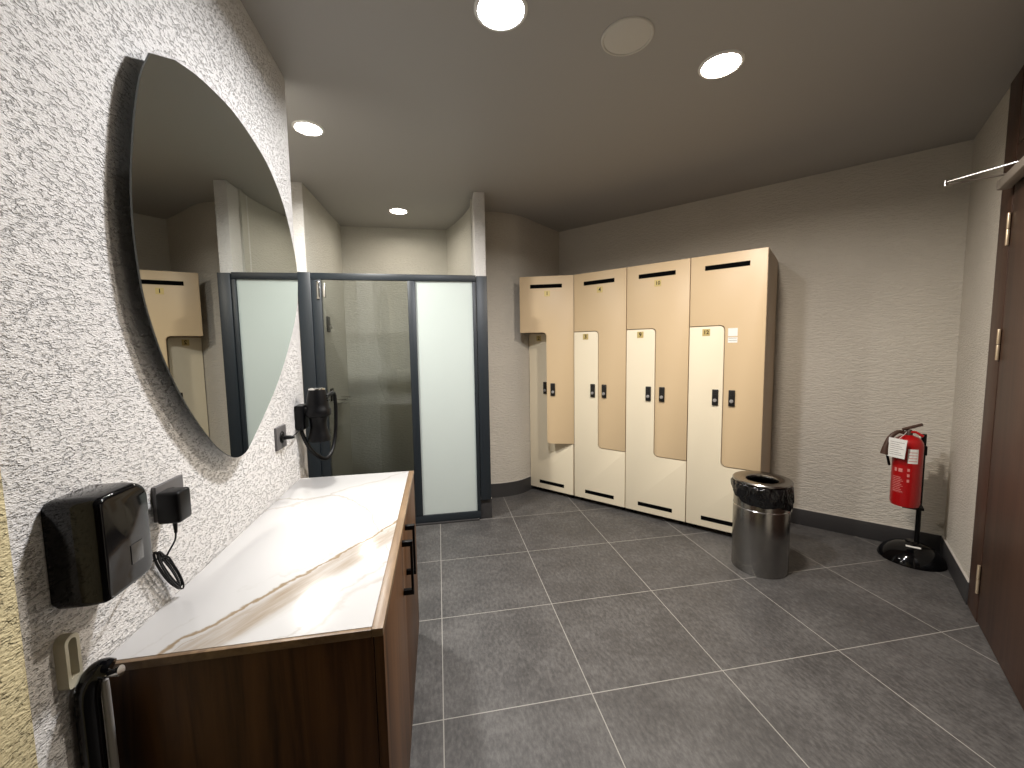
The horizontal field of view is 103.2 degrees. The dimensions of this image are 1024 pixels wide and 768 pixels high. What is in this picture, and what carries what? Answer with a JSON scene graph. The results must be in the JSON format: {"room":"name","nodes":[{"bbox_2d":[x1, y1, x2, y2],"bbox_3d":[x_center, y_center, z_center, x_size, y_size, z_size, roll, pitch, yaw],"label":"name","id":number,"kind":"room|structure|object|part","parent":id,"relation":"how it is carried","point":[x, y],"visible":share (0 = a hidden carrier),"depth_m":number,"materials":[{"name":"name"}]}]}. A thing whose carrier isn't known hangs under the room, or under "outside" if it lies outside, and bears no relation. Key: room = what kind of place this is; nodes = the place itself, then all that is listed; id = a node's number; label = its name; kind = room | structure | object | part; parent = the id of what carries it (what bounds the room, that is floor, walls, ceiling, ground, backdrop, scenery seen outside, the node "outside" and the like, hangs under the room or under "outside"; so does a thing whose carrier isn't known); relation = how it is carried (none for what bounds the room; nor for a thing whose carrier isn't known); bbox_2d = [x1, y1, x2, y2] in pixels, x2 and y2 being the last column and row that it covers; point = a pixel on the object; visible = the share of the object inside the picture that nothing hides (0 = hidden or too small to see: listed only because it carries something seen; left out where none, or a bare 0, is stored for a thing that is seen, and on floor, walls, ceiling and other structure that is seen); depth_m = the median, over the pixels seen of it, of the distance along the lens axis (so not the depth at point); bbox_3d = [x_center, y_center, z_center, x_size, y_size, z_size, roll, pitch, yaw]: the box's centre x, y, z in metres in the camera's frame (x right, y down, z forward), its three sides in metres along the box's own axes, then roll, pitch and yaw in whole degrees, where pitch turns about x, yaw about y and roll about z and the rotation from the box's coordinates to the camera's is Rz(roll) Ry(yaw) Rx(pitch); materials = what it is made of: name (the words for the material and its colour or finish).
{"room":"changing room","nodes":[
{"label":"changing room","id":0,"kind":"room"},
{"bbox_2d":[0,469,37,767],"bbox_3d":[-0.546,0.145,-0.596,0.034,2.650,2.405,-2,5,-10],"label":"wall pier","id":1,"kind":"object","parent":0,"point":[17,741],"depth_m":0.60,"materials":[{"name":"yellow paint"}]},
{"bbox_2d":[0,0,307,767],"bbox_3d":[-0.748,0.091,0.074,0.160,2.650,3.800,-2,5,-10],"label":"wall","id":2,"kind":"structure","parent":0,"point":[89,396],"depth_m":0.78,"materials":[{"name":"white paint"}]},
{"bbox_2d":[53,632,124,690],"bbox_3d":[-0.733,0.475,0.705,0.074,0.100,0.039,-2,5,-16],"label":"wall hook","id":3,"kind":"object","parent":2,"relation":"attached to","point":[66,647],"visible":1,"depth_m":0.69,"materials":[{"name":"beige plastic"}]},
{"bbox_2d":[74,657,119,767],"bbox_3d":[-0.732,0.922,0.751,0.058,0.870,0.035,-3,5,-18],"label":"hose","id":4,"kind":"object","parent":3,"relation":"hanging from","point":[93,682],"visible":1,"depth_m":0.71,"materials":[{"name":"black plastic"}]},
{"bbox_2d":[40,482,152,608],"bbox_3d":[-0.736,0.285,0.730,0.084,0.198,0.119,-2,5,-10],"label":"soap dispenser","id":5,"kind":"object","parent":2,"relation":"attached to","point":[97,537],"visible":1,"depth_m":0.68,"materials":[{"name":"black plastic"}]},
{"bbox_2d":[151,475,182,522],"bbox_3d":[-0.816,0.271,0.966,0.012,0.082,0.100,-2,5,-10],"label":"wall socket","id":6,"kind":"object","parent":2,"relation":"attached to","point":[177,481],"visible":0.2,"depth_m":0.94,"materials":[{"name":"grey"}]},
{"bbox_2d":[155,487,191,532],"bbox_3d":[-0.776,0.290,0.933,0.055,0.100,0.061,-2,5,-10],"label":"power adapter","id":7,"kind":"object","parent":6,"relation":"attached to","point":[173,505],"visible":1,"depth_m":0.91,"materials":[{"name":"black plastic"}]},
{"bbox_2d":[134,533,184,589],"bbox_3d":[-0.773,0.422,0.877,0.040,0.157,0.200,-2,5,-14],"label":"power cable","id":8,"kind":"object","parent":7,"relation":"hanging from","point":[161,557],"visible":0.9,"depth_m":0.93,"materials":[{"name":"black plastic"}]},
{"bbox_2d":[130,53,297,457],"bbox_3d":[-0.879,-0.316,1.307,0.045,1.061,0.956,-2,5,-9],"label":"wall mirror","id":9,"kind":"object","parent":2,"relation":"attached to","point":[214,249],"visible":1,"depth_m":1.11,"materials":[{"name":"silver mirror"}]},
{"bbox_2d":[274,424,286,450],"bbox_3d":[-0.942,0.217,1.653,0.012,0.092,0.100,-2,5,-10],"label":"wall socket","id":10,"kind":"object","parent":2,"relation":"attached to","point":[279,430],"visible":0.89,"depth_m":1.63,"materials":[{"name":"grey"}]},
{"bbox_2d":[281,387,337,460],"bbox_3d":[-0.912,0.201,1.864,0.147,0.365,0.443,-2,5,-10],"label":"hair dryer","id":11,"kind":"object","parent":2,"relation":"attached to","point":[316,410],"visible":1,"depth_m":1.85,"materials":[{"name":"black plastic"}]},
{"bbox_3d":[-0.929,0.211,1.744,0.046,0.036,0.211,-2,5,-10],"label":"plug cord","id":12,"kind":"part","parent":11,"relation":"part of","materials":[{"name":"black plastic"}]},
{"bbox_2d":[291,182,308,477],"bbox_3d":[-2.147,-0.139,3.022,1.260,2.650,0.120,-2,5,-10],"label":"wall","id":13,"kind":"structure","parent":0,"point":[296,187],"depth_m":2.98,"materials":[{"name":"paint"}]},
{"bbox_2d":[302,184,352,475],"bbox_3d":[-1.641,-0.196,3.596,0.090,2.650,1.071,-2,5,-8],"label":"wall","id":14,"kind":"structure","parent":0,"point":[322,232],"depth_m":3.66,"materials":[{"name":"beige paint"}]},
{"bbox_2d":[326,316,332,331],"bbox_3d":[-1.572,-0.515,3.504,0.039,0.132,0.080,-2,5,-10],"label":"control plate","id":15,"kind":"object","parent":14,"relation":"attached to","point":[329,326],"visible":1,"depth_m":3.48,"materials":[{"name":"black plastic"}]},
{"bbox_2d":[337,396,351,402],"bbox_3d":[-1.551,0.143,3.726,0.110,0.039,0.248,-2,5,-10],"label":"soap shelf","id":16,"kind":"object","parent":14,"relation":"attached to","point":[340,400],"visible":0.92,"depth_m":3.70,"materials":[{"name":"silver metal"}]},
{"bbox_2d":[337,399,351,402],"bbox_3d":[-1.551,0.160,3.727,0.110,0.006,0.240,-2,5,-10],"label":"tray","id":17,"kind":"object","parent":16,"relation":"on","point":[340,401],"depth_m":3.70,"materials":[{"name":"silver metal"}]},
{"bbox_2d":[341,226,447,474],"bbox_3d":[-1.087,-0.263,4.277,1.400,2.650,0.100,-2,5,-10],"label":"wall","id":18,"kind":"structure","parent":0,"point":[376,312],"depth_m":4.17,"materials":[{"name":"beige paint"}]},
{"bbox_2d":[446,199,472,274],"bbox_3d":[-0.424,-0.241,3.902,0.144,2.650,0.967,-3,5,-21],"label":"wall","id":19,"kind":"structure","parent":0,"point":[459,235],"depth_m":3.85,"materials":[{"name":"beige paint"}]},
{"bbox_2d":[416,518,479,525],"bbox_3d":[-0.818,1.138,3.312,1.100,0.014,0.095,-2,5,-10],"label":"trim","id":20,"kind":"structure","parent":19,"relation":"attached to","point":[473,519],"depth_m":3.32,"materials":[{"name":"grey tile"}]},
{"bbox_2d":[472,192,485,488],"bbox_3d":[-0.285,-0.214,3.551,0.087,2.650,0.500,-2,5,-10],"label":"wall column","id":21,"kind":"structure","parent":0,"point":[478,205],"depth_m":3.23,"materials":[{"name":"paint"}]},
{"bbox_2d":[480,499,491,518],"bbox_3d":[-0.221,1.044,3.410,0.105,0.165,0.024,-2,5,-10],"label":"baseboard","id":22,"kind":"structure","parent":21,"relation":"attached to","point":[486,505],"depth_m":3.40,"materials":[{"name":"grey tile"}]},
{"bbox_2d":[485,212,558,482],"bbox_3d":[0.135,-0.266,4.085,1.056,2.650,0.230,-5,6,-41],"label":"wall","id":23,"kind":"structure","parent":0,"point":[516,246],"depth_m":3.84,"materials":[{"name":"beige paint"}]},
{"bbox_2d":[491,476,535,497],"bbox_3d":[0.143,0.994,4.112,0.949,0.135,0.154,-5,6,-38],"label":"baseboard","id":24,"kind":"structure","parent":23,"relation":"attached to","point":[521,486],"depth_m":3.91,"materials":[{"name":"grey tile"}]},
{"bbox_2d":[240,0,1023,231],"bbox_3d":[0.603,-1.454,1.750,6.500,0.100,6.950,-2,5,-10],"label":"ceiling","id":25,"kind":"structure","parent":0,"point":[421,107],"depth_m":2.01,"materials":[{"name":"grey paint"}]},
{"bbox_2d":[291,120,323,136],"bbox_3d":[-1.131,-1.416,2.251,0.164,0.006,0.164,-2,5,-10],"label":"recessed light","id":26,"kind":"object","parent":25,"relation":"in","point":[308,128],"visible":1,"depth_m":2.25,"materials":[{"name":"white plastic"}]},
{"bbox_2d":[294,122,321,134],"bbox_3d":[-1.131,-1.417,2.251,0.136,0.004,0.136,2,6,31],"label":"diffuser","id":27,"kind":"object","parent":26,"relation":"attached to","point":[305,128],"depth_m":2.25,"materials":[{"name":"white plastic"}]},
{"bbox_2d":[389,208,407,214],"bbox_3d":[-1.008,-1.534,3.601,0.168,0.006,0.168,-2,5,-10],"label":"recessed light","id":28,"kind":"object","parent":25,"relation":"in","point":[400,211],"visible":1,"depth_m":3.60,"materials":[{"name":"white plastic"}]},
{"bbox_2d":[390,209,405,213],"bbox_3d":[-1.008,-1.535,3.601,0.140,0.004,0.140,-2,5,-14],"label":"diffuser","id":29,"kind":"object","parent":28,"relation":"attached to","point":[395,211],"depth_m":3.60,"materials":[{"name":"white plastic"}]},
{"bbox_2d":[474,0,527,31],"bbox_3d":[-0.041,-1.368,1.487,0.198,0.006,0.198,-2,5,-10],"label":"recessed light","id":30,"kind":"object","parent":25,"relation":"in","point":[495,15],"visible":1,"depth_m":1.50,"materials":[{"name":"white plastic"}]},
{"bbox_2d":[601,16,653,55],"bbox_3d":[0.462,-1.387,1.626,0.206,0.008,0.206,-2,5,-10],"label":"ceiling speaker","id":31,"kind":"object","parent":25,"relation":"attached to","point":[626,36],"visible":1,"depth_m":1.61,"materials":[{"name":"grey"}]},
{"bbox_2d":[698,50,744,79],"bbox_3d":[0.926,-1.410,1.797,0.186,0.006,0.186,-2,5,-10],"label":"recessed light","id":32,"kind":"object","parent":25,"relation":"in","point":[721,64],"visible":1,"depth_m":1.79,"materials":[{"name":"white plastic"}]},
{"bbox_2d":[410,484,1023,767],"bbox_3d":[0.647,1.285,1.984,6.500,0.100,6.950,-2,5,-10],"label":"floor","id":33,"kind":"structure","parent":0,"point":[557,629],"depth_m":1.86,"materials":[{"name":"tile"}]},
{"bbox_2d":[107,477,418,767],"bbox_3d":[-0.604,0.897,1.407,0.544,0.812,1.125,-2,5,-10],"label":"vanity cabinet","id":34,"kind":"object","parent":33,"relation":"on","point":[350,703],"visible":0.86,"depth_m":0.84,"materials":[{"name":"brown wood"}]},
{"bbox_2d":[109,471,413,670],"bbox_3d":[-0.625,0.483,1.365,0.512,0.018,1.140,-2,5,-10],"label":"countertop","id":35,"kind":"structure","parent":34,"relation":"on","point":[318,566],"depth_m":1.03,"materials":[{"name":"white stone"}]},
{"bbox_3d":[-0.323,0.888,1.142,0.020,0.756,0.505,-2,5,-10],"label":"door","id":36,"kind":"part","parent":34,"relation":"part of","materials":[{"name":"brown wood"}]},
{"bbox_3d":[-0.336,0.594,1.313,0.033,0.179,0.016,-2,5,-10],"label":"handle","id":37,"kind":"part","parent":34,"relation":"part of","materials":[{"name":"black plastic"}]},
{"bbox_3d":[-0.358,0.584,1.433,0.033,0.179,0.016,-2,5,-10],"label":"handle","id":38,"kind":"part","parent":34,"relation":"part of","materials":[{"name":"black plastic"}]},
{"bbox_3d":[-0.424,0.843,1.695,0.020,0.756,0.617,-2,5,-10],"label":"door","id":39,"kind":"part","parent":34,"relation":"part of","materials":[{"name":"brown wood"}]},
{"bbox_2d":[297,272,490,523],"bbox_3d":[-0.876,0.152,3.193,1.400,2.000,0.065,-2,5,-10],"label":"shower enclosure","id":40,"kind":"object","parent":33,"relation":"on","point":[447,338],"visible":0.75,"depth_m":3.24,"materials":[{"name":"glass"}]},
{"bbox_3d":[-1.519,0.173,3.078,0.093,2.000,0.043,-2,5,-10],"label":"post","id":41,"kind":"part","parent":40,"relation":"part of","materials":[{"name":"black metal"}]},
{"bbox_3d":[-1.102,0.147,3.166,0.622,1.867,0.008,-2,5,-10],"label":"glass door","id":42,"kind":"part","parent":40,"relation":"part of","materials":[{"name":"clear glass"}]},
{"bbox_3d":[-0.891,-0.819,3.123,1.218,0.048,0.040,-2,5,-10],"label":"rail","id":43,"kind":"part","parent":40,"relation":"part of","materials":[{"name":"black metal"}]},
{"bbox_3d":[-0.522,0.128,3.270,0.442,1.875,0.010,-2,5,-10],"label":"frosted panel","id":44,"kind":"part","parent":40,"relation":"part of","materials":[{"name":"white glass"}]},
{"bbox_3d":[-0.860,1.103,3.287,1.218,0.060,0.040,-2,5,-10],"label":"rail","id":45,"kind":"part","parent":40,"relation":"part of","materials":[{"name":"black metal"}]},
{"bbox_3d":[-0.231,0.051,3.305,0.085,1.821,0.040,-2,5,-10],"label":"post","id":46,"kind":"part","parent":40,"relation":"part of","materials":[{"name":"black metal"}]},
{"bbox_2d":[519,275,574,497],"bbox_3d":[0.467,0.034,3.970,0.497,2.060,0.805,3,6,38],"label":"locker","id":47,"kind":"object","parent":33,"relation":"on","point":[546,302],"visible":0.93,"depth_m":3.72,"materials":[{"name":"beige laminate"}]},
{"bbox_3d":[0.316,-0.814,3.650,0.052,0.050,0.002,0,5,8],"label":"number plate","id":48,"kind":"part","parent":47,"relation":"part of","materials":[{"name":"gold metal"}]},
{"bbox_3d":[0.374,0.277,3.874,0.485,1.507,0.018,3,6,38],"label":"door","id":49,"kind":"part","parent":47,"relation":"part of","materials":[{"name":"beige laminate"}]},
{"bbox_2d":[574,267,626,509],"bbox_3d":[0.925,0.046,3.750,0.490,2.060,0.584,3,6,38],"label":"locker","id":50,"kind":"object","parent":33,"relation":"on","point":[600,297],"visible":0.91,"depth_m":3.53,"materials":[{"name":"beige"}]},
{"bbox_3d":[0.648,-0.417,3.576,0.052,0.050,0.002,3,6,38],"label":"number plate","id":51,"kind":"part","parent":50,"relation":"part of","materials":[{"name":"gold metal"}]},
{"bbox_3d":[0.748,-0.805,3.459,0.052,0.050,0.002,3,6,38],"label":"number plate","id":52,"kind":"part","parent":50,"relation":"part of","materials":[{"name":"gold metal"}]},
{"bbox_2d":[625,258,690,523],"bbox_3d":[1.312,0.066,3.446,0.490,2.060,0.584,3,6,38],"label":"locker","id":53,"kind":"object","parent":33,"relation":"on","point":[658,294],"visible":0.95,"depth_m":3.22,"materials":[{"name":"beige laminate"}]},
{"bbox_3d":[1.035,-0.397,3.272,0.052,0.050,0.002,3,6,38],"label":"number plate","id":54,"kind":"part","parent":53,"relation":"part of","materials":[{"name":"gold metal"}]},
{"bbox_3d":[1.153,0.316,3.261,0.485,1.507,0.018,3,6,38],"label":"door","id":55,"kind":"part","parent":53,"relation":"part of","materials":[{"name":"beige laminate"}]},
{"bbox_3d":[1.135,-0.785,3.155,0.052,0.050,0.002,3,6,38],"label":"number plate","id":56,"kind":"part","parent":53,"relation":"part of","materials":[{"name":"gold metal"}]},
{"bbox_2d":[686,247,777,532],"bbox_3d":[1.698,0.085,3.142,0.490,2.060,0.584,3,6,38],"label":"locker","id":57,"kind":"object","parent":33,"relation":"on","point":[733,299],"visible":0.83,"depth_m":2.92,"materials":[{"name":"beige laminate"}]},
{"bbox_3d":[1.421,-0.377,2.968,0.052,0.050,0.002,3,6,38],"label":"number plate","id":58,"kind":"part","parent":57,"relation":"part of","materials":[{"name":"gold metal"}]},
{"bbox_3d":[1.540,0.336,2.957,0.485,1.507,0.018,3,6,38],"label":"door","id":59,"kind":"part","parent":57,"relation":"part of","materials":[{"name":"beige laminate"}]},
{"bbox_3d":[1.532,-0.160,2.915,0.485,1.526,0.018,3,6,38],"label":"door","id":60,"kind":"part","parent":57,"relation":"part of","materials":[{"name":"beige laminate"}]},
{"bbox_2d":[731,471,794,578],"bbox_3d":[1.581,0.879,2.582,0.354,0.578,0.356,-2,5,-10],"label":"waste bin","id":61,"kind":"object","parent":33,"relation":"on","point":[763,502],"visible":1,"depth_m":2.45,"materials":[{"name":"silver metal"}]},
{"bbox_2d":[877,434,947,571],"bbox_3d":[2.612,0.732,2.628,0.334,0.830,0.334,3,6,38],"label":"stand","id":62,"kind":"object","parent":33,"relation":"on","point":[908,552],"visible":0.91,"depth_m":2.59,"materials":[{"name":"black plastic"}]},
{"bbox_2d":[880,423,923,507],"bbox_3d":[2.462,0.504,2.554,0.210,0.536,0.144,-2,5,-12],"label":"fire extinguisher","id":63,"kind":"object","parent":62,"relation":"hanging from","point":[906,450],"visible":1,"depth_m":2.52,"materials":[{"name":"red metal"}]},
{"bbox_3d":[2.491,0.267,2.522,0.027,0.060,0.095,-4,6,-31],"label":"lever","id":64,"kind":"part","parent":63,"relation":"part of","materials":[{"name":"black metal"}]},
{"bbox_2d":[559,139,973,534],"bbox_3d":[1.740,-0.246,3.549,3.170,2.650,0.101,3,6,38],"label":"wall","id":65,"kind":"structure","parent":0,"point":[870,256],"depth_m":2.92,"materials":[{"name":"beige paint"}]},
{"bbox_2d":[791,507,943,553],"bbox_3d":[1.748,1.017,3.601,2.880,0.125,0.025,3,6,38],"label":"baseboard","id":66,"kind":"structure","parent":65,"relation":"attached to","point":[873,531],"depth_m":2.97,"materials":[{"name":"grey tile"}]},
{"bbox_2d":[943,86,1010,578],"bbox_3d":[2.709,-0.156,2.317,0.120,2.650,0.740,3,6,38],"label":"wall","id":67,"kind":"structure","parent":0,"point":[989,145],"depth_m":2.30,"materials":[{"name":"beige paint"}]},
{"bbox_2d":[940,536,968,604],"bbox_3d":[2.662,1.101,2.438,0.023,0.125,0.678,3,6,38],"label":"baseboard","id":68,"kind":"structure","parent":67,"relation":"attached to","point":[959,579],"depth_m":2.38,"materials":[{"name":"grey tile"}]},
{"bbox_2d":[967,65,1023,710],"bbox_3d":[2.104,-0.084,1.584,0.118,2.650,1.174,3,6,38],"label":"door","id":69,"kind":"structure","parent":67,"relation":"in","point":[996,579],"depth_m":1.85,"materials":[{"name":"brown wood"}]},
{"bbox_2d":[943,156,1023,190],"bbox_3d":[2.082,-0.924,1.775,0.232,0.076,0.414,3,6,38],"label":"door closer","id":70,"kind":"object","parent":69,"relation":"attached to","point":[1009,179],"depth_m":1.80,"materials":[{"name":"grey metal"}]},
{"bbox_3d":[2.179,-0.954,1.891,0.221,0.024,0.060,3,6,38],"label":"fore arm","id":71,"kind":"part","parent":70,"relation":"part of","materials":[{"name":"grey metal"}]},
{"bbox_3d":[2.034,-1.229,1.457,0.044,0.345,0.924,3,6,38],"label":"transom panel","id":72,"kind":"part","parent":69,"relation":"part of","materials":[{"name":"brown wood"}]}
]}

